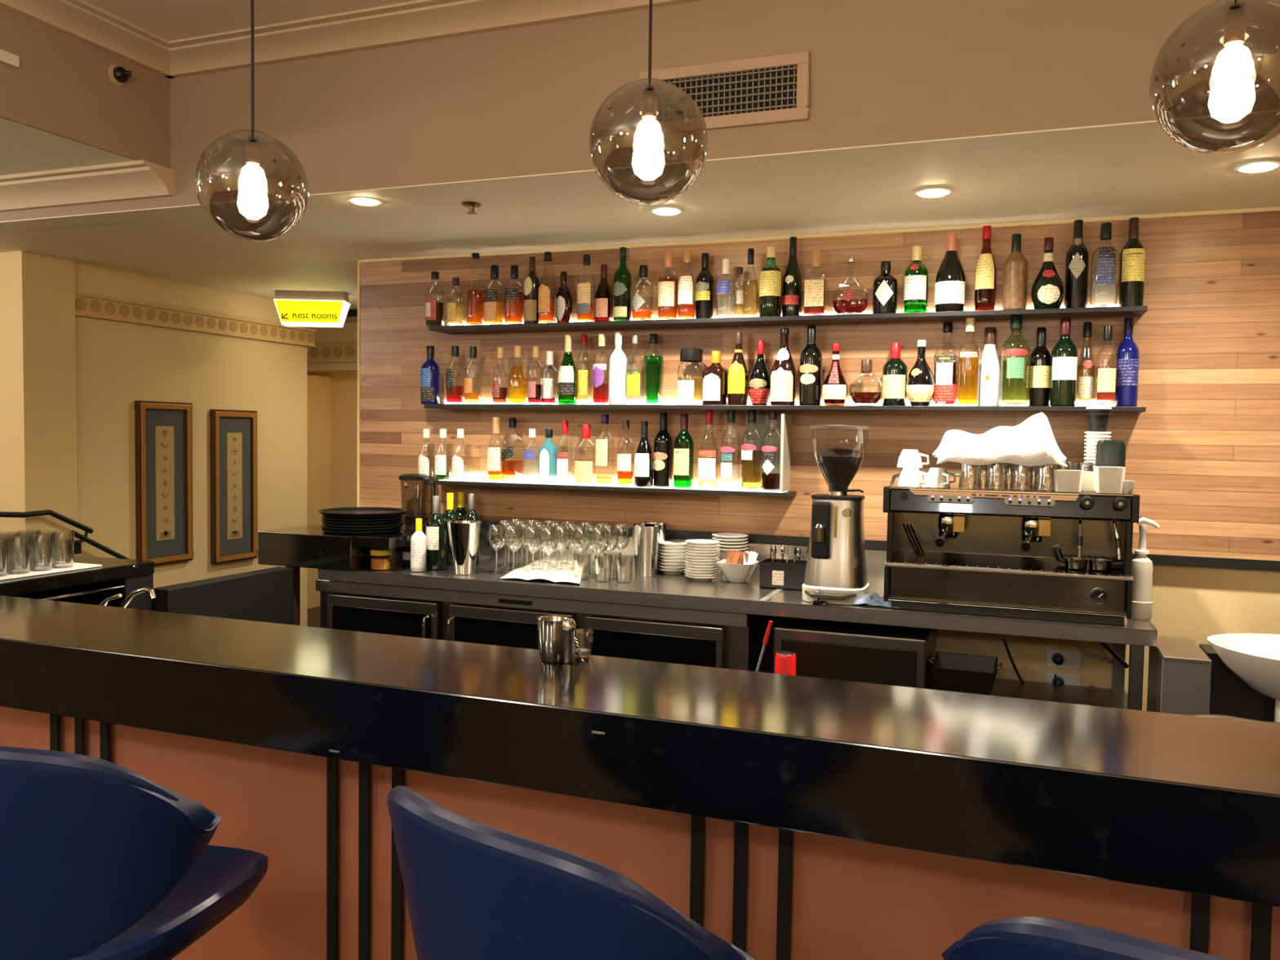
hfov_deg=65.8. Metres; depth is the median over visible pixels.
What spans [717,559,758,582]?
bowl
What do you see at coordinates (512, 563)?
wine glass
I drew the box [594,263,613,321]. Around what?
liquor bottle
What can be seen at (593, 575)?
wine glass
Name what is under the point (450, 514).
wine bottle
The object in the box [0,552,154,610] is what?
station
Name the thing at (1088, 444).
paper cup
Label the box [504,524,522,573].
wine glass
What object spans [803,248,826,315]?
liquor bottle
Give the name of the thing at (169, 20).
ceiling
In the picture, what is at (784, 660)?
canister
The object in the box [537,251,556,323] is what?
liquor bottle
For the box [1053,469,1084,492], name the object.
container
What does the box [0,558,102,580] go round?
bar mat
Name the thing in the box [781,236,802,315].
liquor bottle
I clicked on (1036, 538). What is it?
basket
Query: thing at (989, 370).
liquor bottle
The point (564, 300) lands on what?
liquor bottle
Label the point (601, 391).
liquor bottle
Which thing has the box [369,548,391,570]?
jar
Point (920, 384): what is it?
liquor bottle
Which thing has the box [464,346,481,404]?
liquor bottle
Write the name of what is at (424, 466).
liquor bottle
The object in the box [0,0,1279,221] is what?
wall
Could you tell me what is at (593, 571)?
wine glass
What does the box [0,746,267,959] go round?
bar stool
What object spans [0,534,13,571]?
glass
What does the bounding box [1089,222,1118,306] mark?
liquor bottle
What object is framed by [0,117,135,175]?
ceiling
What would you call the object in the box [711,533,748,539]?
dessert plate
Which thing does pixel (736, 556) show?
sachet
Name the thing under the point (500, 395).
liquor bottle
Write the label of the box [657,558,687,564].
plate
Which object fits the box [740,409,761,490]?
liquor bottle
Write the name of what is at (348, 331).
wall passage header
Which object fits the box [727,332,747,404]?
liquor bottle
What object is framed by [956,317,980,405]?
liquor bottle
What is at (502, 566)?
wine glass
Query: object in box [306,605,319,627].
floor
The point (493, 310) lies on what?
liquor bottle
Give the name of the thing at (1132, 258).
liquor bottle
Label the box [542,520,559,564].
wine glass
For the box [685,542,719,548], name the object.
saucer
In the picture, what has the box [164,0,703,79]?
trim
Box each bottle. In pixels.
[410,518,426,572]
[417,428,434,479]
[420,346,439,404]
[425,271,444,327]
[426,495,446,569]
[434,428,451,479]
[442,493,458,564]
[445,346,464,404]
[446,277,464,325]
[452,428,468,480]
[454,491,466,519]
[462,493,479,564]
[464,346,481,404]
[466,253,484,324]
[484,265,504,324]
[487,417,504,481]
[492,346,507,404]
[501,417,523,481]
[504,265,524,324]
[507,346,527,404]
[523,428,540,483]
[524,256,539,323]
[527,346,543,404]
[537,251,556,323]
[539,428,558,483]
[540,351,558,404]
[555,271,572,322]
[556,420,573,484]
[557,334,577,404]
[574,424,596,484]
[576,333,591,404]
[577,254,595,321]
[592,333,609,404]
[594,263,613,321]
[595,414,613,485]
[608,332,626,404]
[613,247,631,320]
[617,420,634,486]
[626,335,643,404]
[632,265,653,319]
[634,421,653,487]
[643,333,663,404]
[653,412,672,487]
[657,251,678,319]
[673,413,693,488]
[676,347,704,404]
[677,248,695,319]
[695,253,714,318]
[697,410,718,488]
[702,351,728,404]
[715,258,734,318]
[720,409,740,489]
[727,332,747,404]
[733,266,746,317]
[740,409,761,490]
[742,248,757,316]
[747,340,770,404]
[759,246,782,316]
[760,409,781,491]
[770,328,796,405]
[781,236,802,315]
[799,324,822,405]
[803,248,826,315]
[822,343,848,405]
[831,255,868,314]
[848,360,883,405]
[871,261,897,313]
[881,342,907,405]
[903,245,928,312]
[906,339,935,405]
[933,231,965,311]
[933,321,959,405]
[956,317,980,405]
[973,225,996,311]
[976,327,1000,405]
[1000,315,1029,406]
[1001,233,1027,310]
[1027,327,1051,406]
[1031,236,1063,308]
[1049,317,1077,406]
[1063,219,1088,307]
[1075,321,1095,406]
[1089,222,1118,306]
[1094,325,1117,406]
[1114,317,1139,406]
[1118,217,1145,306]
[1131,516,1159,620]
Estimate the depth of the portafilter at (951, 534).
3.32 m
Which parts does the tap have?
lever, spout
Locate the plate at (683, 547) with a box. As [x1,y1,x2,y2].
[658,545,687,551]
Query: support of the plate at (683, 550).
on the plate at (684, 553)
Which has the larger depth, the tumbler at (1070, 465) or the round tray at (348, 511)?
the round tray at (348, 511)
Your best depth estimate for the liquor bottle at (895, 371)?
3.80 m
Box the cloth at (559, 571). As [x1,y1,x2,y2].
[500,560,585,583]
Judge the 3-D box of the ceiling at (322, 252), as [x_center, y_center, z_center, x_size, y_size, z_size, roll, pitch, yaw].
[0.119,-1.136,5.889,10.400,0.100,5.221,2,3,21]
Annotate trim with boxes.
[0,0,175,78]
[0,109,1279,231]
[0,160,174,212]
[75,291,316,346]
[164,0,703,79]
[306,340,357,363]
[356,262,359,506]
[357,206,1279,262]
[402,515,1279,571]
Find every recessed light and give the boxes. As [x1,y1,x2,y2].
[346,196,382,205]
[649,205,684,215]
[914,186,953,197]
[1233,159,1279,173]
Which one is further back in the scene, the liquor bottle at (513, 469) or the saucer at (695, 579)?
the liquor bottle at (513, 469)
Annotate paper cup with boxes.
[1083,465,1095,468]
[1084,408,1112,413]
[1084,413,1112,431]
[1084,431,1111,435]
[1084,435,1111,439]
[1084,439,1111,443]
[1084,442,1097,446]
[1084,446,1095,450]
[1084,449,1095,453]
[1084,453,1095,457]
[1084,457,1095,461]
[1084,461,1095,465]
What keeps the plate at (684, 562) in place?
on the plate at (662, 566)
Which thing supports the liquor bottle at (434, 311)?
on the shelf at (1030, 313)
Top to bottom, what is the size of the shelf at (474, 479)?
0.048 m
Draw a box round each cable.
[1003,639,1057,686]
[1053,674,1056,685]
[1075,644,1112,663]
[1086,684,1096,689]
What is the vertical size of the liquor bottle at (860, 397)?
0.177 m
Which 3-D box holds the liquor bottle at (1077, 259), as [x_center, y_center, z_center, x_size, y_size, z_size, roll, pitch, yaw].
[1.588,-0.778,3.591,0.078,0.326,0.079,2,3,23]
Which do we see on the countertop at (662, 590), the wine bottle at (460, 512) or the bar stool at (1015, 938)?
the wine bottle at (460, 512)
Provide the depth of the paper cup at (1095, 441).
3.32 m
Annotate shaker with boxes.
[446,520,481,574]
[537,615,568,662]
[561,618,584,663]
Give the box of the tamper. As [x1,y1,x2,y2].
[811,590,827,605]
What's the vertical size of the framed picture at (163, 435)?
0.898 m
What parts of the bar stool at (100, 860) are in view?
seat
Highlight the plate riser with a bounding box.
[720,551,728,577]
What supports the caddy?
on the countertop at (662, 590)
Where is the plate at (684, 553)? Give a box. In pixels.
[658,551,686,557]
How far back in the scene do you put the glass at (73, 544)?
3.31 m
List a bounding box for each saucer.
[684,539,719,546]
[684,551,719,557]
[684,554,719,560]
[684,556,719,563]
[684,560,718,566]
[684,562,718,568]
[684,565,719,572]
[684,568,719,574]
[684,571,719,577]
[684,573,719,581]
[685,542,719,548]
[685,545,719,551]
[685,548,719,554]
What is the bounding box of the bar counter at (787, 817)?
[0,595,1279,959]
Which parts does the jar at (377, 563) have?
glass, lid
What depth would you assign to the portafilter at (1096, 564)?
3.17 m
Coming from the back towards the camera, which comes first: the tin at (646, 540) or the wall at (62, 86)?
the tin at (646, 540)
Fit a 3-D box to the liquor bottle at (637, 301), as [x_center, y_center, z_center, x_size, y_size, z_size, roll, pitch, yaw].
[0.013,-0.780,4.139,0.087,0.232,0.088,3,3,38]
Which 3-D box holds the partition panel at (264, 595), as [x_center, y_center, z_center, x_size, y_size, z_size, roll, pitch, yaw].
[-1.614,0.848,3.873,0.080,0.940,0.657,2,3,21]
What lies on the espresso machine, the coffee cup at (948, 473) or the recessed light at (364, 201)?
the coffee cup at (948, 473)
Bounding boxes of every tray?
[318,506,407,516]
[320,518,403,525]
[320,524,403,531]
[320,526,403,535]
[321,514,402,519]
[321,515,403,522]
[322,520,404,528]
[884,473,1139,497]
[884,561,1133,581]
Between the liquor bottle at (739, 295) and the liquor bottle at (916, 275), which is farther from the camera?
the liquor bottle at (739, 295)
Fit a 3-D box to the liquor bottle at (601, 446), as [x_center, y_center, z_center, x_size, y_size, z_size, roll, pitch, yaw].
[-0.151,-0.129,4.228,0.079,0.303,0.080,2,3,31]
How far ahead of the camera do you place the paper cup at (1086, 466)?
3.34 m
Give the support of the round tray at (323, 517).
on the round tray at (402, 519)
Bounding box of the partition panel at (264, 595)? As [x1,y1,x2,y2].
[153,566,293,624]
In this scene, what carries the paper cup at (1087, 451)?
on the paper cup at (1090, 455)
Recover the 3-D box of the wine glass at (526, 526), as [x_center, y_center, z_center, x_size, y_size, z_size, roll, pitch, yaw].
[-0.436,0.287,4.026,0.076,0.199,0.076,2,3,21]
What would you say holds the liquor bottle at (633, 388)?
on the shelf at (667, 405)
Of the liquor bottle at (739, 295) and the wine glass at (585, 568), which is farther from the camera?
the wine glass at (585, 568)
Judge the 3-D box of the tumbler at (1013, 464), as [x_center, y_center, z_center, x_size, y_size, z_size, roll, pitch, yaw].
[1.258,-0.015,3.257,0.074,0.093,0.074,2,3,21]
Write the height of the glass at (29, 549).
0.114 m
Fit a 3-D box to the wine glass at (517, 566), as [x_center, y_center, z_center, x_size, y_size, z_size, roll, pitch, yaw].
[-0.508,0.276,4.249,0.076,0.199,0.076,2,3,21]
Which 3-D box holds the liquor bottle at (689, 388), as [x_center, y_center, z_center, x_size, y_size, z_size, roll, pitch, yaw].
[0.210,-0.425,4.079,0.112,0.231,0.113,3,3,34]
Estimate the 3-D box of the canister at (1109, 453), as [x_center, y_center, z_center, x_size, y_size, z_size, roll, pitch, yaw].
[1.548,-0.048,3.253,0.088,0.168,0.088,2,3,21]
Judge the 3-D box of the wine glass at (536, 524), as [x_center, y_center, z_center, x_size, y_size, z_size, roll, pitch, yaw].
[-0.401,0.284,4.099,0.076,0.199,0.076,2,3,21]
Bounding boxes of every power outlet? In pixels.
[1045,648,1080,670]
[1045,671,1080,685]
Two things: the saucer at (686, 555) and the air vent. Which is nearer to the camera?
the air vent
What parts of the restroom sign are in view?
yellow panel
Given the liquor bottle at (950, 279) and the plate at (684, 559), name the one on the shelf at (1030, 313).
the liquor bottle at (950, 279)
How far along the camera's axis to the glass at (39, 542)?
3.37 m
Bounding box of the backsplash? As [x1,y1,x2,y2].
[402,524,886,584]
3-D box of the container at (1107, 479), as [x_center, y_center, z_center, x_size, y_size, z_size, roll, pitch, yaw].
[1.494,-0.001,3.148,0.092,0.082,0.092,2,3,21]
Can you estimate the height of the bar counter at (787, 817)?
1.040 m
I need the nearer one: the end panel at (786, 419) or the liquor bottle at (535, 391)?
the end panel at (786, 419)
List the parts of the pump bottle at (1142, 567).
pump spout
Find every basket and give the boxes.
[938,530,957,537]
[1022,534,1042,542]
[1064,556,1088,569]
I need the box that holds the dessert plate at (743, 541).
[713,539,748,546]
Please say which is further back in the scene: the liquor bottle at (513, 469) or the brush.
the liquor bottle at (513, 469)
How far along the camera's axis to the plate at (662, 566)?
4.08 m
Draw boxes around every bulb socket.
[245,135,260,164]
[641,85,657,119]
[1223,4,1245,47]
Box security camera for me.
[107,63,132,87]
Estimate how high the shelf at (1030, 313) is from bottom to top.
0.044 m
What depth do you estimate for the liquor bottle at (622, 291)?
4.14 m
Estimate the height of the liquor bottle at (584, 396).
0.306 m
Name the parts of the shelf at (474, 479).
light panel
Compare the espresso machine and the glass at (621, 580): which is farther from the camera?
the glass at (621, 580)
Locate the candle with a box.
[575,648,589,655]
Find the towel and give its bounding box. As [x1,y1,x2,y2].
[932,412,1067,466]
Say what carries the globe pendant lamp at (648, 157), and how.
hanging from the ceiling at (169, 20)
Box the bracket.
[346,309,357,317]
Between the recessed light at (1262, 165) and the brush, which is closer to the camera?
the recessed light at (1262, 165)
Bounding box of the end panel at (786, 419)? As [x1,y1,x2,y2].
[761,413,791,492]
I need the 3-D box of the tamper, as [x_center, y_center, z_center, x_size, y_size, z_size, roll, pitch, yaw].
[0.622,0.406,3.424,0.056,0.050,0.056,2,3,21]
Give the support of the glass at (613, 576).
on the countertop at (662, 590)
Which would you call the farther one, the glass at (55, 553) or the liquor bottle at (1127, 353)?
the liquor bottle at (1127, 353)
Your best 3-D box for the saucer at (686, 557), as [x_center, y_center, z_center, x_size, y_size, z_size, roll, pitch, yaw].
[0.249,0.323,3.954,0.139,0.019,0.139,2,3,21]
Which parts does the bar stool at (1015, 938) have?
backrest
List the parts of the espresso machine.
corner post, panel, portafilter handle, brass plate, trim, panel, portafilter handle, brass plate, steam knob, steam knob, panel, corner post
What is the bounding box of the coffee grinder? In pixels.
[801,424,869,604]
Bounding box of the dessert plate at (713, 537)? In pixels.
[711,536,748,542]
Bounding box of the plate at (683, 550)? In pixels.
[658,548,686,554]
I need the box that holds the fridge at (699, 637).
[315,578,780,673]
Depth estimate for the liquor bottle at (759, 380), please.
3.99 m
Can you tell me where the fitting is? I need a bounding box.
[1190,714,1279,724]
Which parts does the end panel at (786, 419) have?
post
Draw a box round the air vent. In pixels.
[636,50,811,135]
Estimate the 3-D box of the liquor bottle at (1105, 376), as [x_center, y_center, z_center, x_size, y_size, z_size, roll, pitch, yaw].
[1.666,-0.406,3.529,0.068,0.288,0.069,2,3,21]
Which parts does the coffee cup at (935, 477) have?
handle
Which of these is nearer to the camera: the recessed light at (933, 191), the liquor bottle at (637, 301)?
the recessed light at (933, 191)
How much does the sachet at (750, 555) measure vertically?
0.078 m
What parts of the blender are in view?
lid, handle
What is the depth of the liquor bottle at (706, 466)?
4.03 m
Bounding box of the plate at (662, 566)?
[657,564,686,570]
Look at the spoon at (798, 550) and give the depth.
3.74 m
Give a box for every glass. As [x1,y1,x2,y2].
[0,531,19,567]
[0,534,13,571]
[0,538,8,576]
[6,535,31,573]
[13,532,35,568]
[17,529,40,564]
[29,533,53,570]
[35,530,57,565]
[51,531,74,567]
[487,524,506,573]
[496,520,513,567]
[499,522,517,570]
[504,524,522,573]
[507,518,524,564]
[512,520,530,568]
[517,523,536,569]
[524,519,541,565]
[524,525,542,553]
[531,521,548,565]
[533,524,552,570]
[539,526,558,554]
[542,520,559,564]
[547,522,565,548]
[552,524,571,555]
[559,520,576,546]
[564,523,582,570]
[572,525,590,575]
[573,552,591,579]
[577,521,595,569]
[582,524,600,573]
[590,526,608,577]
[593,522,611,570]
[594,554,612,581]
[600,524,618,574]
[603,551,621,578]
[612,524,630,572]
[615,555,633,582]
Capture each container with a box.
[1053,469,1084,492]
[1081,471,1094,491]
[1093,466,1125,493]
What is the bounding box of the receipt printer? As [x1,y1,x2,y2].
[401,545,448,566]
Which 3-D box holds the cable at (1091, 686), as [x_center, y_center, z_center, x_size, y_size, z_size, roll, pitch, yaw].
[1.663,0.826,3.630,0.076,0.145,0.008,2,3,21]
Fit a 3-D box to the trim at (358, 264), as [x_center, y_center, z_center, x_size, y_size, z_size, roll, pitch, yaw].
[-1.314,-0.418,4.897,0.012,1.285,0.264,2,3,21]
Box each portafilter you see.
[1053,548,1088,569]
[1088,558,1122,571]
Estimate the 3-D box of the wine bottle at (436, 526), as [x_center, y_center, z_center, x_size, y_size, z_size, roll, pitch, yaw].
[-0.858,0.221,4.159,0.083,0.308,0.084,3,3,39]
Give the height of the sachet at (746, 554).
0.078 m
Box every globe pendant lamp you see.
[194,0,309,241]
[589,0,708,205]
[1149,0,1279,154]
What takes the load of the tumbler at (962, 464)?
on the espresso machine
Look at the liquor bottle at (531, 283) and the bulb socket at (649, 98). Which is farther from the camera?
the liquor bottle at (531, 283)
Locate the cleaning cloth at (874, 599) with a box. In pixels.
[852,592,899,608]
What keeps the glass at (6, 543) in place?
on the bar mat
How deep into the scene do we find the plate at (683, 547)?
4.08 m
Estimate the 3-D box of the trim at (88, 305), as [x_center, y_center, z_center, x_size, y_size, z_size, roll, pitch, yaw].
[-2.490,-0.911,5.747,0.034,0.115,1.810,2,3,21]
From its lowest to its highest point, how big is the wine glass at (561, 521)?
0.199 m
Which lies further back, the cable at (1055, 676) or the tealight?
the cable at (1055, 676)
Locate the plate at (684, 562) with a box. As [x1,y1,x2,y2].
[658,561,686,567]
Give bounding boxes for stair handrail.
[0,509,129,559]
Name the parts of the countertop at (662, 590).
leg, leg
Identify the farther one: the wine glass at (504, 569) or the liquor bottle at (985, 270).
the wine glass at (504, 569)
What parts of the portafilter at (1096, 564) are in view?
handle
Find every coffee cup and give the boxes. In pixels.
[897,449,928,467]
[897,467,926,487]
[923,468,950,488]
[930,467,955,483]
[1123,480,1136,493]
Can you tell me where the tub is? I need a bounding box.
[928,651,1002,695]
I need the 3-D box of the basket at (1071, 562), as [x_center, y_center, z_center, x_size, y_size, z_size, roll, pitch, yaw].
[1.418,0.273,3.214,0.072,0.036,0.072,3,3,38]
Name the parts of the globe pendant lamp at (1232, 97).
bulb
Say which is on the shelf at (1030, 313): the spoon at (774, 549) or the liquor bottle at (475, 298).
the liquor bottle at (475, 298)
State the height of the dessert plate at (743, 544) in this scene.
0.017 m
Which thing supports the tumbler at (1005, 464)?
on the espresso machine
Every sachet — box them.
[724,551,734,563]
[726,549,734,559]
[730,551,741,564]
[737,551,743,564]
[742,551,748,564]
[742,551,750,564]
[747,551,752,564]
[751,551,758,570]
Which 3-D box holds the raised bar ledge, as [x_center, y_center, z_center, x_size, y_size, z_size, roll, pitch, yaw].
[-1.273,0.762,4.289,0.640,1.084,0.360,2,3,21]
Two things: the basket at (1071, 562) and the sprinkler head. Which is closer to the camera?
the basket at (1071, 562)
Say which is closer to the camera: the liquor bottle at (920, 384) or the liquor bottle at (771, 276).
the liquor bottle at (920, 384)
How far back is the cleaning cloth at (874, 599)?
3.41 m
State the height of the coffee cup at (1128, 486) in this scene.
0.040 m
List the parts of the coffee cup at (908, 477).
handle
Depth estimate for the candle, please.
2.11 m
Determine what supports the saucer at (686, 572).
on the saucer at (695, 579)
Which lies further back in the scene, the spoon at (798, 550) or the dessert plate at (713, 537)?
the dessert plate at (713, 537)
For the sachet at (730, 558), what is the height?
0.077 m
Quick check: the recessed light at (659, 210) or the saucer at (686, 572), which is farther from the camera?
the saucer at (686, 572)
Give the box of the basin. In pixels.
[1199,633,1279,722]
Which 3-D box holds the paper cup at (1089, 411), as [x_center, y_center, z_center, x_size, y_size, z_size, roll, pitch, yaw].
[1.550,-0.207,3.342,0.084,0.062,0.084,2,3,21]
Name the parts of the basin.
bowl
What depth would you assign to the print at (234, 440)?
5.95 m
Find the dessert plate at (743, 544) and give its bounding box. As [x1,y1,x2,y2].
[718,543,748,549]
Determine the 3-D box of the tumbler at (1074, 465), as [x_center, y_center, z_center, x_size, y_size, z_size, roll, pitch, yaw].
[1.485,-0.014,3.311,0.074,0.093,0.074,2,3,21]
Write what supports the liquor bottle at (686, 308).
on the shelf at (1030, 313)
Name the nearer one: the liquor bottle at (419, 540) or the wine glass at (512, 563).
the liquor bottle at (419, 540)
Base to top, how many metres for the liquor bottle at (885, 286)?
0.202 m
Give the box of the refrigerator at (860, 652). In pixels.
[773,617,937,689]
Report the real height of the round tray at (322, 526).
0.015 m
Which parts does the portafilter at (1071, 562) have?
handle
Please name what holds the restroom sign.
hanging from the ceiling at (322, 252)
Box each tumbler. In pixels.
[958,463,982,488]
[972,463,995,487]
[984,462,1008,489]
[997,462,1021,488]
[1009,463,1033,489]
[1023,465,1047,488]
[1033,464,1057,490]
[1049,461,1072,488]
[1072,462,1093,471]
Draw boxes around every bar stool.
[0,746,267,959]
[386,785,755,959]
[941,916,1232,959]
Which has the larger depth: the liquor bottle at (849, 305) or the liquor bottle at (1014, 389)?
the liquor bottle at (849, 305)
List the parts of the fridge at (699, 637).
door frame, door, handle, handle, door frame, door, rail, handle, door frame, door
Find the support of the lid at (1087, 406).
on the paper cup at (1089, 411)
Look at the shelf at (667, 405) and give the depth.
3.92 m
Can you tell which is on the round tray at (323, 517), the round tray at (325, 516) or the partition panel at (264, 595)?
the round tray at (325, 516)
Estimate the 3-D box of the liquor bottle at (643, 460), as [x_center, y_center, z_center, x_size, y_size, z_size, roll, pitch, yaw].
[0.017,-0.110,4.165,0.080,0.275,0.081,2,3,28]
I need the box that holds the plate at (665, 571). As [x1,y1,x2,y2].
[657,568,685,574]
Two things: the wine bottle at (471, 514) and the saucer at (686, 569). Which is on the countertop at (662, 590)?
the wine bottle at (471, 514)
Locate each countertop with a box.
[317,524,1157,711]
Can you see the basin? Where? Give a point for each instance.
(1245, 674)
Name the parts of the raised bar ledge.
support post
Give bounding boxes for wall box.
[0,48,19,67]
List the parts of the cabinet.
panel, panel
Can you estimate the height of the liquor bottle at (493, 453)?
0.286 m
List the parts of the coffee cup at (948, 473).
handle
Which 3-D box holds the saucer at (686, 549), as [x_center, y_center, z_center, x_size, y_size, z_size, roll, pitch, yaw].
[0.250,0.288,3.951,0.139,0.019,0.139,2,3,21]
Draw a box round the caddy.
[759,558,807,591]
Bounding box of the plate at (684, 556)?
[657,555,686,560]
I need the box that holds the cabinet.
[1146,635,1211,715]
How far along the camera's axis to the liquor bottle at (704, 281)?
4.06 m
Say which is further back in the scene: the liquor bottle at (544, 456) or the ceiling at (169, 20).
the liquor bottle at (544, 456)
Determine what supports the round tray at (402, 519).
on the round tray at (402, 522)
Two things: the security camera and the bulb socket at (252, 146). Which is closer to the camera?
the bulb socket at (252, 146)
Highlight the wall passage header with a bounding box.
[306,322,357,372]
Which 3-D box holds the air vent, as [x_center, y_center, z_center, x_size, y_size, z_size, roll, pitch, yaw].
[0.238,-1.127,2.893,0.522,0.191,0.016,2,3,21]
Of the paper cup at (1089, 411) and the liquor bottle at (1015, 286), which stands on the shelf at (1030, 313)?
the liquor bottle at (1015, 286)
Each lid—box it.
[1086,400,1111,404]
[1086,405,1111,409]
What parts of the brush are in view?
handle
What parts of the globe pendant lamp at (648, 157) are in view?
bulb, glass globe, cord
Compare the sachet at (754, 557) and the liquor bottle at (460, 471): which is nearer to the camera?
the sachet at (754, 557)
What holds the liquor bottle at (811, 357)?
on the shelf at (667, 405)
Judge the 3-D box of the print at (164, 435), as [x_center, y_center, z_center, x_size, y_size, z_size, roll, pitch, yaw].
[-2.625,0.017,5.464,0.002,0.628,0.125,2,3,21]
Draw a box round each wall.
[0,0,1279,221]
[0,6,170,168]
[0,250,306,626]
[306,371,357,508]
[306,374,330,608]
[359,211,1279,711]
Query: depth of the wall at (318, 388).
8.44 m
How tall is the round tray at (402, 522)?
0.015 m
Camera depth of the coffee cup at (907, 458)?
3.39 m
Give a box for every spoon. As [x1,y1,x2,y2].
[771,544,773,562]
[780,545,785,563]
[794,546,797,564]
[796,546,801,564]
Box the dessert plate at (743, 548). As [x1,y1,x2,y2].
[717,546,747,552]
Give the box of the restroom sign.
[273,289,350,327]
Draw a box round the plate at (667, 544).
[658,541,687,547]
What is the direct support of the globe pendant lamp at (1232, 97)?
hanging from the ceiling at (169, 20)
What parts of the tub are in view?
handle, handle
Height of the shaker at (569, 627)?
0.091 m
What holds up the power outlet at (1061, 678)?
attached to the wall at (1202, 457)
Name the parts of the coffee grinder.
plate, hopper lid, adjust knob, hopper lever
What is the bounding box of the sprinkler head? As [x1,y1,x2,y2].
[462,201,480,214]
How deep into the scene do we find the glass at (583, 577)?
3.94 m
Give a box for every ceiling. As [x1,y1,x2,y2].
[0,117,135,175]
[0,126,1279,323]
[81,0,417,41]
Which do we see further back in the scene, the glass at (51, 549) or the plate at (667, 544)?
the plate at (667, 544)
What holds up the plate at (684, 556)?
on the plate at (684, 559)
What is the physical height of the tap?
0.177 m
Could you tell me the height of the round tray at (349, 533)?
0.015 m
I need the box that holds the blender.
[398,473,435,530]
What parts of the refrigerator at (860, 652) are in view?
panel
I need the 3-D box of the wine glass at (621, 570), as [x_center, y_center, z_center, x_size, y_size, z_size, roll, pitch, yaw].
[-0.081,0.285,4.179,0.076,0.199,0.076,2,3,21]
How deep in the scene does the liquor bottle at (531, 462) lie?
4.33 m
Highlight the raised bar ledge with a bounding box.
[257,524,426,625]
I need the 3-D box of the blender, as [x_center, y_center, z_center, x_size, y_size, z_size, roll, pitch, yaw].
[-1.016,0.164,4.521,0.181,0.384,0.142,2,3,21]
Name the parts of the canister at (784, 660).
lid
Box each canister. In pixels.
[774,650,795,675]
[1095,440,1126,466]
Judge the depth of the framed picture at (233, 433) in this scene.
5.94 m
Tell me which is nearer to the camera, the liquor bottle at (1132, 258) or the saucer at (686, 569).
the liquor bottle at (1132, 258)
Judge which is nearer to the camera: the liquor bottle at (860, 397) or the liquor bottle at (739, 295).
the liquor bottle at (860, 397)
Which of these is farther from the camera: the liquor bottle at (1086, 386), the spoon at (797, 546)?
the spoon at (797, 546)
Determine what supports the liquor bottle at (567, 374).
on the shelf at (667, 405)
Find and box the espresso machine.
[883,473,1139,625]
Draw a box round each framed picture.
[133,400,193,565]
[208,408,257,564]
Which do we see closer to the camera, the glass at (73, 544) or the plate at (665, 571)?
the glass at (73, 544)
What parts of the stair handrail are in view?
rail, wall plate, rail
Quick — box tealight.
[575,628,594,657]
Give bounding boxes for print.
[155,426,174,540]
[226,432,242,539]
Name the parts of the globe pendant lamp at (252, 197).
glass globe, cord, bulb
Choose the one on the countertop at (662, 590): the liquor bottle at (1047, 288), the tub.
the tub
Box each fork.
[769,544,771,562]
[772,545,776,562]
[786,545,787,563]
[793,546,795,564]
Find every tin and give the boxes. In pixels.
[631,524,661,577]
[638,521,666,573]
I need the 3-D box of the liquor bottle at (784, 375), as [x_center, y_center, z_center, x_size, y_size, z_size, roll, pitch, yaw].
[0.573,-0.450,3.941,0.101,0.305,0.102,2,3,24]
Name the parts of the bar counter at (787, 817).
panel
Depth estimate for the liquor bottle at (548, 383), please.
4.33 m
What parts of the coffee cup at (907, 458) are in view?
handle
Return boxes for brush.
[755,620,773,671]
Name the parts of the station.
hanging rail, panel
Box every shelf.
[355,529,426,549]
[423,399,1146,413]
[428,303,1147,333]
[433,473,795,497]
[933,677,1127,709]
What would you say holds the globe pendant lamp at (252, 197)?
hanging from the ceiling at (169, 20)
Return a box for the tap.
[99,586,155,608]
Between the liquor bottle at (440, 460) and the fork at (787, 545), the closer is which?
the fork at (787, 545)
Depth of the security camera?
3.40 m
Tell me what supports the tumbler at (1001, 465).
on the espresso machine
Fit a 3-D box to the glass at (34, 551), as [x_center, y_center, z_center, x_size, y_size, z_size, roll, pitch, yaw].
[-2.031,0.234,3.263,0.066,0.114,0.065,2,3,21]
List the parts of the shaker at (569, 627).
bead chain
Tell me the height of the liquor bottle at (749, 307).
0.278 m
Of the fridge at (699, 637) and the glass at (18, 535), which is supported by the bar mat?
the glass at (18, 535)
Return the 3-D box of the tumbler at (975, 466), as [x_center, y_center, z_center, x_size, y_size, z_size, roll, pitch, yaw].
[1.180,-0.022,3.394,0.074,0.093,0.074,2,3,21]

